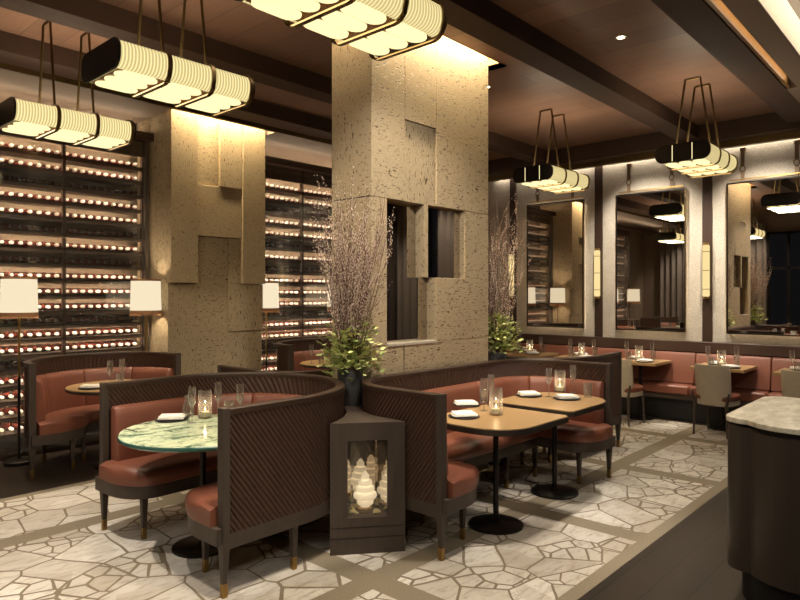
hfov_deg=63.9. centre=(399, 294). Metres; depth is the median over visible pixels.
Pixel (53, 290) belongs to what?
wine bottle
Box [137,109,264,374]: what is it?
pillar
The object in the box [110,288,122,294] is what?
wine bottle
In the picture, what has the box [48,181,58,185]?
wine bottle
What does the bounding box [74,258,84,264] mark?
wine bottle
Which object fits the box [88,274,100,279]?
wine bottle
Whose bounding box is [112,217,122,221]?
wine bottle
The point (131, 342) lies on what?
wine bottle
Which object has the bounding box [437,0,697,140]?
ceiling beam
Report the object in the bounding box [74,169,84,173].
wine bottle
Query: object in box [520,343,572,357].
cushion
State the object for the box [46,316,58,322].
wine bottle
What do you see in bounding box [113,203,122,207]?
wine bottle
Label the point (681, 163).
diffuser
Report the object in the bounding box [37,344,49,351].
wine bottle
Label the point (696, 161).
diffuser
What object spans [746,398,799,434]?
countertop
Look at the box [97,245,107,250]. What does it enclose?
wine bottle
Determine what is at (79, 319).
wine bottle
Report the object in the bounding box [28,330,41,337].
wine bottle
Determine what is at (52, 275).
wine bottle
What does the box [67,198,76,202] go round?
wine bottle
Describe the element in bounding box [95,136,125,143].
diffuser
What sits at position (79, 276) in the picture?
wine bottle
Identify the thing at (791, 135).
ceiling beam
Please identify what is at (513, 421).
table
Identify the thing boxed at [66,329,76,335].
wine bottle
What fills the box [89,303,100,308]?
wine bottle
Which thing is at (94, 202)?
wine bottle
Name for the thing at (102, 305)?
wine bottle
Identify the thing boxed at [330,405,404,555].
display case
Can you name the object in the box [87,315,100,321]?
wine bottle
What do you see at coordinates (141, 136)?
ceiling beam
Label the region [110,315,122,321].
wine bottle
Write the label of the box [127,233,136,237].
wine bottle
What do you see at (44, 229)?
wine bottle
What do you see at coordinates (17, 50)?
ceiling beam
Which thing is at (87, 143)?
diffuser
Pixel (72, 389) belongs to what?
table
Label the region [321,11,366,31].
diffuser
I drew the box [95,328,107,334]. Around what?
wine bottle
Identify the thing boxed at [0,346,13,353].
wine bottle
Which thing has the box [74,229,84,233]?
wine bottle
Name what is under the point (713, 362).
napkin
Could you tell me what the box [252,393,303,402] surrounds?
cushion
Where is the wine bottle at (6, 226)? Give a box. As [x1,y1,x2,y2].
[1,224,13,229]
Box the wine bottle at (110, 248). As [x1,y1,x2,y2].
[104,245,115,250]
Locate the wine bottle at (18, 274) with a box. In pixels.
[10,272,22,276]
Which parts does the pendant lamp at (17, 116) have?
plate, glass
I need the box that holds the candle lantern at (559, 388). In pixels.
[555,384,564,392]
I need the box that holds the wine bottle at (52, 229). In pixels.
[48,227,58,232]
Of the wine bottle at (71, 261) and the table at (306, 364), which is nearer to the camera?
the wine bottle at (71, 261)
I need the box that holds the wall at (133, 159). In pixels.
[130,123,330,345]
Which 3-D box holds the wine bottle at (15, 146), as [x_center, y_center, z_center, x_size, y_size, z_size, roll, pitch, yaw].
[-3.879,-1.478,6.491,0.300,0.072,0.074,0,0,42]
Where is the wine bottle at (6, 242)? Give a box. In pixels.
[2,240,13,245]
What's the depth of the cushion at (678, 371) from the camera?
8.40 m
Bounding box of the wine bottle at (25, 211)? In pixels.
[21,209,32,214]
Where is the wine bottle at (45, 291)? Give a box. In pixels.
[38,288,50,294]
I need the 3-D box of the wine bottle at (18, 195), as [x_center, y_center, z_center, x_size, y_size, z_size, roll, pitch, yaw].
[-3.879,-0.998,6.491,0.300,0.074,0.072,0,0,42]
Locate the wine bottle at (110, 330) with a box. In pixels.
[102,327,115,333]
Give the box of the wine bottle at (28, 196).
[21,194,31,198]
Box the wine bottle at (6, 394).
[0,391,13,398]
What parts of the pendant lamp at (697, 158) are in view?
plate, glass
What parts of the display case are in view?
frame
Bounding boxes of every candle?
[201,411,209,416]
[492,408,499,413]
[556,386,562,390]
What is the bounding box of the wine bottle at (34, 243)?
[29,241,41,246]
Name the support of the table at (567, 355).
on the floor
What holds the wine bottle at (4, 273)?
on the wine rack at (8, 439)
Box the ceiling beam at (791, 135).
[488,131,799,181]
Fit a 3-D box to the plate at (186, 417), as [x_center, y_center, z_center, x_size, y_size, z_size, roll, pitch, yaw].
[-1.550,0.844,4.367,0.220,0.010,0.220,0,0,42]
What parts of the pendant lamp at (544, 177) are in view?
plate, glass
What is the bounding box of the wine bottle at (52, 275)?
[47,273,58,278]
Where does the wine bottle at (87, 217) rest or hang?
on the wine rack at (8, 439)
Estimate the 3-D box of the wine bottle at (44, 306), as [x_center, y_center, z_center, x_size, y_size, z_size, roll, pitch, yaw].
[-3.709,0.122,6.679,0.300,0.074,0.072,0,0,42]
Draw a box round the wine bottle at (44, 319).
[39,317,50,323]
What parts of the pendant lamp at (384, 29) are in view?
glass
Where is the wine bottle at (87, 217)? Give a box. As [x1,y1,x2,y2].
[82,215,92,219]
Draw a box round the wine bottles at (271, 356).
[262,183,331,370]
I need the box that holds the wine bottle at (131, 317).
[124,314,136,320]
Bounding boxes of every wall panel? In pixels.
[488,179,509,330]
[517,167,594,336]
[603,159,701,340]
[713,138,799,345]
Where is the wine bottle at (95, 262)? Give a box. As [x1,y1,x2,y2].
[89,259,100,264]
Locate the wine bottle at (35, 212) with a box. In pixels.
[30,210,41,215]
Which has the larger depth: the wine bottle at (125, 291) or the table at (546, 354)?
the table at (546, 354)
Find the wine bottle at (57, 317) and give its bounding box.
[55,316,68,322]
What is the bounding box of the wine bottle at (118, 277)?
[112,274,122,279]
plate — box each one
[78,388,98,389]
[155,416,188,421]
[448,414,479,418]
[452,403,479,406]
[516,394,541,397]
[553,397,580,400]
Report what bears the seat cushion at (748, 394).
on the banquette
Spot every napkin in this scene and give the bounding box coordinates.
[79,384,98,387]
[157,413,186,419]
[450,410,477,416]
[454,400,478,404]
[517,391,540,395]
[526,351,538,353]
[554,393,579,398]
[636,359,652,361]
[708,361,724,363]
[721,364,739,367]
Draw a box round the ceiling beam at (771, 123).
[488,112,799,176]
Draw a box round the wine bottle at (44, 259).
[38,257,49,262]
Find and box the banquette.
[488,342,799,424]
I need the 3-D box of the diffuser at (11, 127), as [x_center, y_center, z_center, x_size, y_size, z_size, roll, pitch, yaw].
[-2.836,-1.260,4.871,0.108,0.018,0.248,0,0,42]
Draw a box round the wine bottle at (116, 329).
[108,327,122,333]
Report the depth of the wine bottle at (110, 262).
7.12 m
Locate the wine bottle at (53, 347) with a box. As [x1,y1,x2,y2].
[45,344,58,350]
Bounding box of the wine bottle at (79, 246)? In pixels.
[74,244,84,248]
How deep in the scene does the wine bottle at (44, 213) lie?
6.62 m
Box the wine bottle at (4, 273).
[1,272,13,276]
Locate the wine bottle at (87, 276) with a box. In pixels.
[81,274,92,279]
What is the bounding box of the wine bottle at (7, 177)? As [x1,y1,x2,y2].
[2,175,13,180]
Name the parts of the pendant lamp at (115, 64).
plate, glass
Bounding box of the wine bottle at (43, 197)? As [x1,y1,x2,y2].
[39,195,49,200]
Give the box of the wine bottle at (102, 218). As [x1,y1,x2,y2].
[97,216,107,220]
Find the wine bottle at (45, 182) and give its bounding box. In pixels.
[39,180,49,184]
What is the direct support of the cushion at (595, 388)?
on the booth at (442, 473)
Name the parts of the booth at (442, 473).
rail, post, leg, reed panel, rail, leg, seat rail, seat, leg, leg, post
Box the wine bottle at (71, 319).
[66,316,76,322]
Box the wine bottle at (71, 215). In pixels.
[66,213,76,217]
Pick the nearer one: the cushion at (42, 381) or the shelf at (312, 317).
the cushion at (42, 381)
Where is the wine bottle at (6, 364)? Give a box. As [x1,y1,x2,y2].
[0,360,13,368]
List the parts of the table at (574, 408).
stem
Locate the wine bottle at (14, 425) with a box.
[8,421,22,429]
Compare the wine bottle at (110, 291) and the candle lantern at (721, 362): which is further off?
the candle lantern at (721, 362)
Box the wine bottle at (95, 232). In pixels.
[90,230,100,234]
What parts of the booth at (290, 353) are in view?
post, rail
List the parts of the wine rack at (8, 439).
door frame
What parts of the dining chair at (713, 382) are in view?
leg, leg, backrest, seat, seat, leg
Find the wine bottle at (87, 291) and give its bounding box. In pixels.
[80,288,92,294]
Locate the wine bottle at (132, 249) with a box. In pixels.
[126,247,136,251]
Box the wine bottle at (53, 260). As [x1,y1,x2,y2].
[47,257,58,263]
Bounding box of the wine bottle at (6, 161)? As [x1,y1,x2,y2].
[2,159,13,163]
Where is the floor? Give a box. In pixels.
[0,413,746,599]
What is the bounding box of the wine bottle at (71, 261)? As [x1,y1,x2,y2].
[66,258,76,263]
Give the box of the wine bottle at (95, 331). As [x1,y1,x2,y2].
[86,328,100,334]
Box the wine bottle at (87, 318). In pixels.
[80,315,92,321]
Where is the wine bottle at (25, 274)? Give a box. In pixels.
[20,272,32,276]
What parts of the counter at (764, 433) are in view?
panel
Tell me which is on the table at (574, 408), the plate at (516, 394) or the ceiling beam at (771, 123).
the plate at (516, 394)
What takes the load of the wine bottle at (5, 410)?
on the wine rack at (8, 439)
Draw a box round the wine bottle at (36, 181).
[30,179,41,183]
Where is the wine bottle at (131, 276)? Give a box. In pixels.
[125,275,136,280]
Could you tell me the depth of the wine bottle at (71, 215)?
6.82 m
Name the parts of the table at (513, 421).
stem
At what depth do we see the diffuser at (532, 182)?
7.20 m
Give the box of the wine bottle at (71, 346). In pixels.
[66,343,76,349]
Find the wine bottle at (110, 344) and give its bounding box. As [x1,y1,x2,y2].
[101,341,115,347]
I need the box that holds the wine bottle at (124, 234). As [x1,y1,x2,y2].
[119,232,129,236]
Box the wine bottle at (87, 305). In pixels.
[81,303,92,309]
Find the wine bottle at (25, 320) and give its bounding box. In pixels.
[20,317,31,323]
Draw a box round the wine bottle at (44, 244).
[39,242,50,247]
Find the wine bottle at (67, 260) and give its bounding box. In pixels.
[55,258,68,263]
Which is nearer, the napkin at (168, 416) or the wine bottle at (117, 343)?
the napkin at (168, 416)
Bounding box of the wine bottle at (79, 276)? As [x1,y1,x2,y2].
[72,273,84,279]
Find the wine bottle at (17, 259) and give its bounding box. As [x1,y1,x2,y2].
[11,256,22,262]
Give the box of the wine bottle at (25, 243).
[21,241,31,246]
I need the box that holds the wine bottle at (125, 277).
[119,274,129,280]
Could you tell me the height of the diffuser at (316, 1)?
0.018 m
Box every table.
[65,379,134,469]
[117,414,217,558]
[300,359,331,368]
[447,405,568,534]
[492,392,605,499]
[507,351,558,357]
[553,354,577,357]
[622,357,671,419]
[689,363,756,430]
[772,368,799,375]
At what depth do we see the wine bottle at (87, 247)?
6.94 m
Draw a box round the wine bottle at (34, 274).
[29,272,41,277]
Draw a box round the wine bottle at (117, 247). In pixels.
[112,246,122,250]
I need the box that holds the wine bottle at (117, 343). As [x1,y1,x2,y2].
[109,340,122,346]
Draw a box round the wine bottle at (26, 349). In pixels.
[20,345,31,352]
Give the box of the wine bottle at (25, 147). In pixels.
[21,146,31,150]
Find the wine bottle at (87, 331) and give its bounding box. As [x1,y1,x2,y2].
[79,328,92,334]
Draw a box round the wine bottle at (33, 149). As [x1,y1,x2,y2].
[30,148,41,151]
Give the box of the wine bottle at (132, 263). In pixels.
[126,261,136,265]
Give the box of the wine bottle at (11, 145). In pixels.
[3,143,13,147]
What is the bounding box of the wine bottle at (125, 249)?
[120,246,129,251]
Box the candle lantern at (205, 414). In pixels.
[198,389,211,418]
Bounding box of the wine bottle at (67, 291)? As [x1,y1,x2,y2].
[55,288,68,294]
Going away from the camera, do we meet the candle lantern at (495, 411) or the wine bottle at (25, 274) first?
the candle lantern at (495, 411)
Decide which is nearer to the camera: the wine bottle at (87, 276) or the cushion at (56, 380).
the cushion at (56, 380)
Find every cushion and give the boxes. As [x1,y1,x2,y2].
[36,375,49,421]
[41,369,84,412]
[83,367,132,404]
[111,393,253,460]
[132,367,173,378]
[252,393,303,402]
[294,351,303,370]
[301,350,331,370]
[422,382,480,433]
[475,376,528,404]
[488,342,520,356]
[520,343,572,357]
[528,376,603,423]
[571,346,629,357]
[630,349,695,383]
[633,379,694,395]
[689,385,770,401]
[694,353,771,390]
[767,391,781,396]
[771,357,799,391]
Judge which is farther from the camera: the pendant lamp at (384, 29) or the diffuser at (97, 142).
the diffuser at (97, 142)
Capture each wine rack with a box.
[0,129,148,460]
[262,165,331,370]
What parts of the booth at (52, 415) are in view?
rail, post, leg, seat rail, seat, leg, leg, rail, reed panel, post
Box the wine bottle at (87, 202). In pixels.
[82,200,92,204]
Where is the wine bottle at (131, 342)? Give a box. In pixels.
[124,339,136,345]
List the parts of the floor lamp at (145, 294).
trim, lamp shade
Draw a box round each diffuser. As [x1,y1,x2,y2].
[2,128,37,135]
[8,125,43,132]
[13,121,49,130]
[44,135,76,142]
[51,133,82,139]
[56,129,89,137]
[83,142,111,148]
[89,139,118,145]
[95,81,137,92]
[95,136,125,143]
[104,76,146,88]
[114,70,156,84]
[143,92,180,103]
[153,88,190,99]
[162,82,200,95]
[185,103,219,112]
[195,99,229,108]
[205,94,240,105]
[251,0,301,19]
[276,0,319,11]
[304,19,348,38]
[315,0,338,3]
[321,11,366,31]
[340,1,385,24]
[349,38,389,54]
[367,31,407,48]
[386,23,426,42]
[522,183,537,186]
[531,181,546,184]
[541,180,557,183]
[556,183,569,186]
[566,186,580,189]
[666,163,682,167]
[676,167,692,171]
[679,161,695,166]
[686,171,701,175]
[690,166,705,170]
[693,159,709,164]
[701,170,714,174]
[705,163,718,168]
[712,168,727,172]
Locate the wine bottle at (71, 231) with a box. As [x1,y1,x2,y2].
[66,228,76,233]
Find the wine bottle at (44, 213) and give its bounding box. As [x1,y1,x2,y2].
[39,211,50,215]
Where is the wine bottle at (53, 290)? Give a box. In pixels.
[46,288,58,294]
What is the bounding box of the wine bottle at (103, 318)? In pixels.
[94,315,107,321]
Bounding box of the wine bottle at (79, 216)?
[74,214,84,218]
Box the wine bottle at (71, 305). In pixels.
[66,303,76,309]
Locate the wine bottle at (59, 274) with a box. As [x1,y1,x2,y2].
[55,273,68,278]
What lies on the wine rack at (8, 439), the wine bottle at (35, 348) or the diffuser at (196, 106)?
the wine bottle at (35, 348)
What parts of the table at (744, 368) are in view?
stem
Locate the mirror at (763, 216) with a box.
[726,140,799,336]
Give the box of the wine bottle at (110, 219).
[105,217,115,221]
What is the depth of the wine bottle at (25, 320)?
6.50 m
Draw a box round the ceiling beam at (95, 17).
[0,0,547,162]
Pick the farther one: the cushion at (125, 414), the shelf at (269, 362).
the shelf at (269, 362)
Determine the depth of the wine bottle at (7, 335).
6.38 m
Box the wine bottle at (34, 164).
[30,163,41,167]
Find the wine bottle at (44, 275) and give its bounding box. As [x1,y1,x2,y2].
[38,272,49,278]
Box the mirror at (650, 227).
[615,163,685,331]
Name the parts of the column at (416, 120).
mirror panel, sill, inset panel, mirror panel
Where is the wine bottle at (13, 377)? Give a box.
[8,375,22,382]
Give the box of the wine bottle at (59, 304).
[55,303,68,309]
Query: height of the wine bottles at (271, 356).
2.870 m
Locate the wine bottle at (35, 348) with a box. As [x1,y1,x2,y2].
[27,344,41,351]
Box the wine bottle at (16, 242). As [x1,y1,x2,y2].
[11,240,22,245]
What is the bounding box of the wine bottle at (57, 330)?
[55,329,68,335]
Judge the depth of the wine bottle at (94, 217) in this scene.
7.00 m
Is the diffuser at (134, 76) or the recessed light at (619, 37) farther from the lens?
the recessed light at (619, 37)
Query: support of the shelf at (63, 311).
attached to the wine rack at (8, 439)
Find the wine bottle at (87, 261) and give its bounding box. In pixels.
[81,259,92,264]
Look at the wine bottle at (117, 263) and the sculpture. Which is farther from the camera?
the wine bottle at (117, 263)
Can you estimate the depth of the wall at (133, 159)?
7.65 m
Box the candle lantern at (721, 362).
[717,350,725,365]
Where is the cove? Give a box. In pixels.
[759,0,799,54]
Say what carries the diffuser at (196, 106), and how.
attached to the pendant lamp at (115, 64)
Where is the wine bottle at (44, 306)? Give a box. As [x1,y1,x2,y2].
[38,303,49,309]
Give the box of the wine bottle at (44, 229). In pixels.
[39,226,49,231]
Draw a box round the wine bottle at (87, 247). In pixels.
[82,244,92,249]
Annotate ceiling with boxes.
[0,0,774,160]
[721,0,799,102]
[787,0,799,19]
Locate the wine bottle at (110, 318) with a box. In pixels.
[102,315,115,321]
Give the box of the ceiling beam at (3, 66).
[0,62,331,145]
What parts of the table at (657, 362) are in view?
stem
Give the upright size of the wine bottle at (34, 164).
0.073 m
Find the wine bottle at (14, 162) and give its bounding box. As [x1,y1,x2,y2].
[12,161,22,164]
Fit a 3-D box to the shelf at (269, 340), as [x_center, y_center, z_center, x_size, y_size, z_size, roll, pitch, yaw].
[-0.834,0.611,9.839,0.366,0.042,3.960,0,0,42]
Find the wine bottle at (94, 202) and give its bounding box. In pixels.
[90,201,100,205]
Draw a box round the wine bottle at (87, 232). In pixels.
[82,229,92,234]
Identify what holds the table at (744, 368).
on the floor
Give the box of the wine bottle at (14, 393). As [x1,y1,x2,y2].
[8,390,22,397]
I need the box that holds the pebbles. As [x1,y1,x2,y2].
[349,502,380,513]
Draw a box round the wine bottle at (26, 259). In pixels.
[19,256,32,262]
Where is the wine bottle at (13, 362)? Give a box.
[8,360,22,367]
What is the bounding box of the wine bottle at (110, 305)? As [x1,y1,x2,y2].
[104,303,115,308]
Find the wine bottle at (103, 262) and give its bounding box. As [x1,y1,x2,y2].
[97,259,107,264]
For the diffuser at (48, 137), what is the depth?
5.16 m
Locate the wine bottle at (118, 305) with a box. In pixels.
[111,303,122,308]
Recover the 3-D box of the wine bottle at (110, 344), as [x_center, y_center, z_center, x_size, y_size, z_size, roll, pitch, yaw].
[-3.260,0.552,7.175,0.300,0.072,0.074,0,0,42]
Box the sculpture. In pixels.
[366,440,386,512]
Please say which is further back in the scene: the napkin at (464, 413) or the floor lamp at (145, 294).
the floor lamp at (145, 294)
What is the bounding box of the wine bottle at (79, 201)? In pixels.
[75,199,84,203]
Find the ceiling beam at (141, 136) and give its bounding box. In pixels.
[134,130,331,176]
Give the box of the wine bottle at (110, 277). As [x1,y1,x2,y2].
[104,274,115,279]
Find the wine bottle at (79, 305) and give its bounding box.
[73,303,84,309]
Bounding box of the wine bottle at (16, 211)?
[12,208,22,213]
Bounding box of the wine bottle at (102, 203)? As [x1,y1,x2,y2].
[97,202,107,205]
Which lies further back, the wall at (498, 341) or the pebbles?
the wall at (498, 341)
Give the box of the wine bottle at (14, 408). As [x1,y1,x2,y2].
[8,405,22,413]
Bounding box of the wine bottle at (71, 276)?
[66,273,76,279]
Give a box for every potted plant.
[309,166,394,405]
[488,201,534,360]
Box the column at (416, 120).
[331,36,487,471]
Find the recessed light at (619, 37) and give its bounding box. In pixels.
[615,35,626,39]
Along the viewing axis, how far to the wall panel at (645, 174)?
8.71 m
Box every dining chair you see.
[622,360,644,426]
[691,363,741,439]
[781,369,799,397]
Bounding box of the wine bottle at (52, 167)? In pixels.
[48,166,58,169]
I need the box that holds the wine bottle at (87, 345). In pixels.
[78,342,92,348]
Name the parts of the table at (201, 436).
stem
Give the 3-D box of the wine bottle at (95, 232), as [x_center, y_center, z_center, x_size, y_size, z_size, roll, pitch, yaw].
[-3.369,-0.678,7.054,0.300,0.074,0.071,0,0,42]
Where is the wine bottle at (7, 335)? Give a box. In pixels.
[0,331,13,338]
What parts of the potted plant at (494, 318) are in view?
pot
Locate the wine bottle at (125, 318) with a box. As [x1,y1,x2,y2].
[118,315,129,320]
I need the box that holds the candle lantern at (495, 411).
[489,387,502,415]
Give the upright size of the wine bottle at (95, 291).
0.074 m
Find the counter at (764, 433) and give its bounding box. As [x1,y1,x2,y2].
[726,396,799,599]
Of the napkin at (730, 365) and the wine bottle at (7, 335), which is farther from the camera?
the napkin at (730, 365)
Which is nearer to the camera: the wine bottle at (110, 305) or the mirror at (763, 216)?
the wine bottle at (110, 305)
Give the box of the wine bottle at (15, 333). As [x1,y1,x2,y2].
[9,331,22,337]
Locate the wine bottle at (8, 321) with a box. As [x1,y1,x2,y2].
[2,318,13,324]
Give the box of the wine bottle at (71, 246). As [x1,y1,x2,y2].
[66,243,76,248]
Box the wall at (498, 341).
[498,341,799,391]
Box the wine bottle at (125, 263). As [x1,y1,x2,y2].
[119,260,129,265]
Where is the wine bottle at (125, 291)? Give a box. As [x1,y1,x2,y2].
[118,288,129,294]
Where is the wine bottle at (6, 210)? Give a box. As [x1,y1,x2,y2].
[2,207,13,212]
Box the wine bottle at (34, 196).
[30,194,41,199]
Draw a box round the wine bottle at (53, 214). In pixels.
[48,212,58,216]
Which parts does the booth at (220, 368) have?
reed panel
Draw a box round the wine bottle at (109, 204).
[105,202,115,206]
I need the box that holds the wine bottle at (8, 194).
[2,191,13,196]
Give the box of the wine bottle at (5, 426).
[0,423,13,430]
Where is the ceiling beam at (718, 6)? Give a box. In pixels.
[704,0,789,87]
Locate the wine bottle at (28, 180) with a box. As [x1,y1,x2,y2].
[21,178,31,182]
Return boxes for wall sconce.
[509,253,513,297]
[594,248,599,298]
[702,242,709,298]
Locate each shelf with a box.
[0,146,141,172]
[0,163,141,186]
[0,179,141,200]
[0,196,141,213]
[0,212,141,227]
[0,229,141,241]
[0,245,141,255]
[0,262,141,269]
[0,321,141,329]
[0,333,141,344]
[0,346,141,359]
[0,367,23,375]
[0,382,23,390]
[0,396,23,406]
[0,412,23,422]
[0,428,23,439]
[37,279,130,283]
[38,295,129,298]
[38,309,129,314]
[262,324,331,330]
[262,334,331,342]
[262,348,276,353]
[262,359,276,365]
[263,315,331,320]
[265,186,331,201]
[265,199,331,212]
[265,211,330,222]
[265,223,330,232]
[265,235,331,243]
[265,247,331,253]
[265,259,329,264]
[265,271,331,275]
[278,283,326,286]
[279,295,327,297]
[279,306,326,309]
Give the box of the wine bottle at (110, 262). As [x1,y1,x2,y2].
[105,260,115,265]
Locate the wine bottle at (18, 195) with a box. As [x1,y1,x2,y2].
[12,193,22,197]
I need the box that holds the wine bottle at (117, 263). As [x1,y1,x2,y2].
[111,260,122,265]
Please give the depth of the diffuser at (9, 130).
4.94 m
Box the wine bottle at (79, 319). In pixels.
[72,316,84,322]
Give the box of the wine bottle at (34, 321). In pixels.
[28,317,41,323]
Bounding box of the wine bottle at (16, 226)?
[11,224,22,229]
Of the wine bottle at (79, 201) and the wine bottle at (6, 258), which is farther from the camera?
the wine bottle at (79, 201)
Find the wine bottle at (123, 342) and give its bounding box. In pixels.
[115,340,129,346]
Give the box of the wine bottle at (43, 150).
[39,149,50,152]
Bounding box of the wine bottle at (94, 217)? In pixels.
[90,215,100,219]
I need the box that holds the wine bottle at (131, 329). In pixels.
[125,327,136,332]
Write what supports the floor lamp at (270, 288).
on the floor
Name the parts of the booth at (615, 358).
reed panel, rail, rail, post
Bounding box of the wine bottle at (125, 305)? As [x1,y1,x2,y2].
[118,303,129,308]
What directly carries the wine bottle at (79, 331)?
on the wine rack at (8, 439)
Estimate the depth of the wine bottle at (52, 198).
6.68 m
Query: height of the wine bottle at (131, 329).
0.074 m
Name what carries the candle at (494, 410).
on the candle lantern at (495, 411)
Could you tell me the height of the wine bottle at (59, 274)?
0.074 m
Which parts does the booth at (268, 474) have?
post, leg, seat, seat rail, leg, post, rail, reed panel, rail, leg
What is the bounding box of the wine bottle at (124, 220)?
[120,218,129,222]
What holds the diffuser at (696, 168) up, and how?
attached to the pendant lamp at (697, 158)
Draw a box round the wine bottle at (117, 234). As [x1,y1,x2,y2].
[113,232,122,236]
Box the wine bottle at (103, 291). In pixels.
[95,288,107,294]
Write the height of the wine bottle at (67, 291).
0.073 m
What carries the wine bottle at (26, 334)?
on the wine rack at (8, 439)
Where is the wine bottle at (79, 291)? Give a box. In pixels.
[72,288,84,294]
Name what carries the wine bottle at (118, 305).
on the wine rack at (8, 439)
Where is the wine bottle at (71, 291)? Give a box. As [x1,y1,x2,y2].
[66,288,76,294]
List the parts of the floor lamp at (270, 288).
lamp shade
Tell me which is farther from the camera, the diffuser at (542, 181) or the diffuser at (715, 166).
the diffuser at (542, 181)
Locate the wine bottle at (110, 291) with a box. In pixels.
[103,288,115,294]
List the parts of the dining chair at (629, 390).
backrest, leg, seat, seat, leg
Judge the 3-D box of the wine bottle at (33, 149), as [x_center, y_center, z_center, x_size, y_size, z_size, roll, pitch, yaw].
[-3.766,-1.478,6.616,0.300,0.073,0.073,0,0,42]
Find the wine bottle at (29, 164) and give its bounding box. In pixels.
[21,162,32,166]
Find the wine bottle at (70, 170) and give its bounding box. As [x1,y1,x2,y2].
[66,168,76,172]
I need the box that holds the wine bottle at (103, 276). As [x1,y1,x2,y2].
[96,274,107,279]
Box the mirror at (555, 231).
[526,188,584,327]
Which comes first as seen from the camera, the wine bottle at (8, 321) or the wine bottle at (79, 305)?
the wine bottle at (8, 321)
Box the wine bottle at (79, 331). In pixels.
[72,329,84,335]
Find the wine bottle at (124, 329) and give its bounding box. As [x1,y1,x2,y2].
[117,327,129,333]
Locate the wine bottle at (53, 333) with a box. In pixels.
[45,329,58,336]
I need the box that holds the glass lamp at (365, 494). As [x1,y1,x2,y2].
[353,471,376,512]
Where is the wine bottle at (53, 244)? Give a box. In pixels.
[47,242,58,247]
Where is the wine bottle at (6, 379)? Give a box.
[0,376,13,383]
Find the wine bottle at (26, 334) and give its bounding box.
[20,330,31,337]
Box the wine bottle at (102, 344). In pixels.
[94,341,107,347]
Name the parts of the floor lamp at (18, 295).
trim, lamp shade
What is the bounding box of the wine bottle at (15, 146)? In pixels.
[12,145,22,148]
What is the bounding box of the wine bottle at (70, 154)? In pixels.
[67,153,76,156]
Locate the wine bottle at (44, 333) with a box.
[36,330,49,336]
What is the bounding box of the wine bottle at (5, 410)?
[0,406,13,414]
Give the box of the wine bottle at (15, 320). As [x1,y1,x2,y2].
[10,317,22,324]
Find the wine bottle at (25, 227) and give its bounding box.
[21,225,32,230]
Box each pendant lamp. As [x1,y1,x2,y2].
[0,21,135,150]
[81,0,254,116]
[235,0,446,60]
[513,109,589,193]
[655,76,737,177]
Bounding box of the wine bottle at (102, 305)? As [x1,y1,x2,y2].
[96,303,107,308]
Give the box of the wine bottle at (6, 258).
[1,256,13,261]
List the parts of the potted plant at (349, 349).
pot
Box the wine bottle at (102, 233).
[98,230,107,235]
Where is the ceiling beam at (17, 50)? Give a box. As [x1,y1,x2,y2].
[0,30,331,140]
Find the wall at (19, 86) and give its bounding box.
[0,63,331,167]
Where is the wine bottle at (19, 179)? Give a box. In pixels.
[12,177,22,181]
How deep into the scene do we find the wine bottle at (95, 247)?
7.00 m
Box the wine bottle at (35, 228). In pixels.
[30,226,41,230]
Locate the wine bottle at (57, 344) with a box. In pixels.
[54,343,68,349]
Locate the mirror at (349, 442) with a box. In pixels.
[348,441,350,509]
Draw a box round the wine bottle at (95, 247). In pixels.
[89,245,100,249]
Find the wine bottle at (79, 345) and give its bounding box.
[71,342,84,349]
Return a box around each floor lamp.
[0,276,38,466]
[129,279,161,350]
[263,281,278,369]
[327,283,331,310]
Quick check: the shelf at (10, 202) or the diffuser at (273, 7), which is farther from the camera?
the shelf at (10, 202)
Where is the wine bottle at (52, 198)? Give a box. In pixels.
[48,196,58,200]
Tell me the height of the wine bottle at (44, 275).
0.074 m
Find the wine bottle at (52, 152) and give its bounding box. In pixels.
[49,151,58,154]
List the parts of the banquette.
seat rail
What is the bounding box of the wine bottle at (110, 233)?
[105,231,115,235]
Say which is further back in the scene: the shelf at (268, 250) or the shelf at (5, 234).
the shelf at (268, 250)
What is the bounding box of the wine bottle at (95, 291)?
[88,288,100,294]
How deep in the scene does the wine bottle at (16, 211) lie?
6.43 m
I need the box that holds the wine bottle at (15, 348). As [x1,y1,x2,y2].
[9,345,22,352]
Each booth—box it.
[24,351,180,478]
[95,372,344,598]
[217,365,331,376]
[276,338,331,370]
[362,358,615,560]
[489,348,621,462]
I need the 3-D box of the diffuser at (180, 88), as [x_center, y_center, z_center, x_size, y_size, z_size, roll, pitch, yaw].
[-1.335,-1.260,3.929,0.108,0.018,0.248,0,0,42]
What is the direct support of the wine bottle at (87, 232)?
on the wine rack at (8, 439)
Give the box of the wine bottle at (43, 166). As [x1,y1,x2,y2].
[39,165,50,168]
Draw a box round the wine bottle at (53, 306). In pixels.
[45,303,58,309]
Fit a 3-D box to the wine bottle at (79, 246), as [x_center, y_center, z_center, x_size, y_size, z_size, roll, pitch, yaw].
[-3.479,-0.518,6.934,0.300,0.074,0.072,0,0,42]
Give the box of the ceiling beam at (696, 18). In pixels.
[651,0,799,123]
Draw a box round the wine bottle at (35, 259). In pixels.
[29,257,41,262]
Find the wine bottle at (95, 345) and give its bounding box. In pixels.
[87,341,100,348]
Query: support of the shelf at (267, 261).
attached to the wine rack at (274, 175)
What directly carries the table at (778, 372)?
on the floor

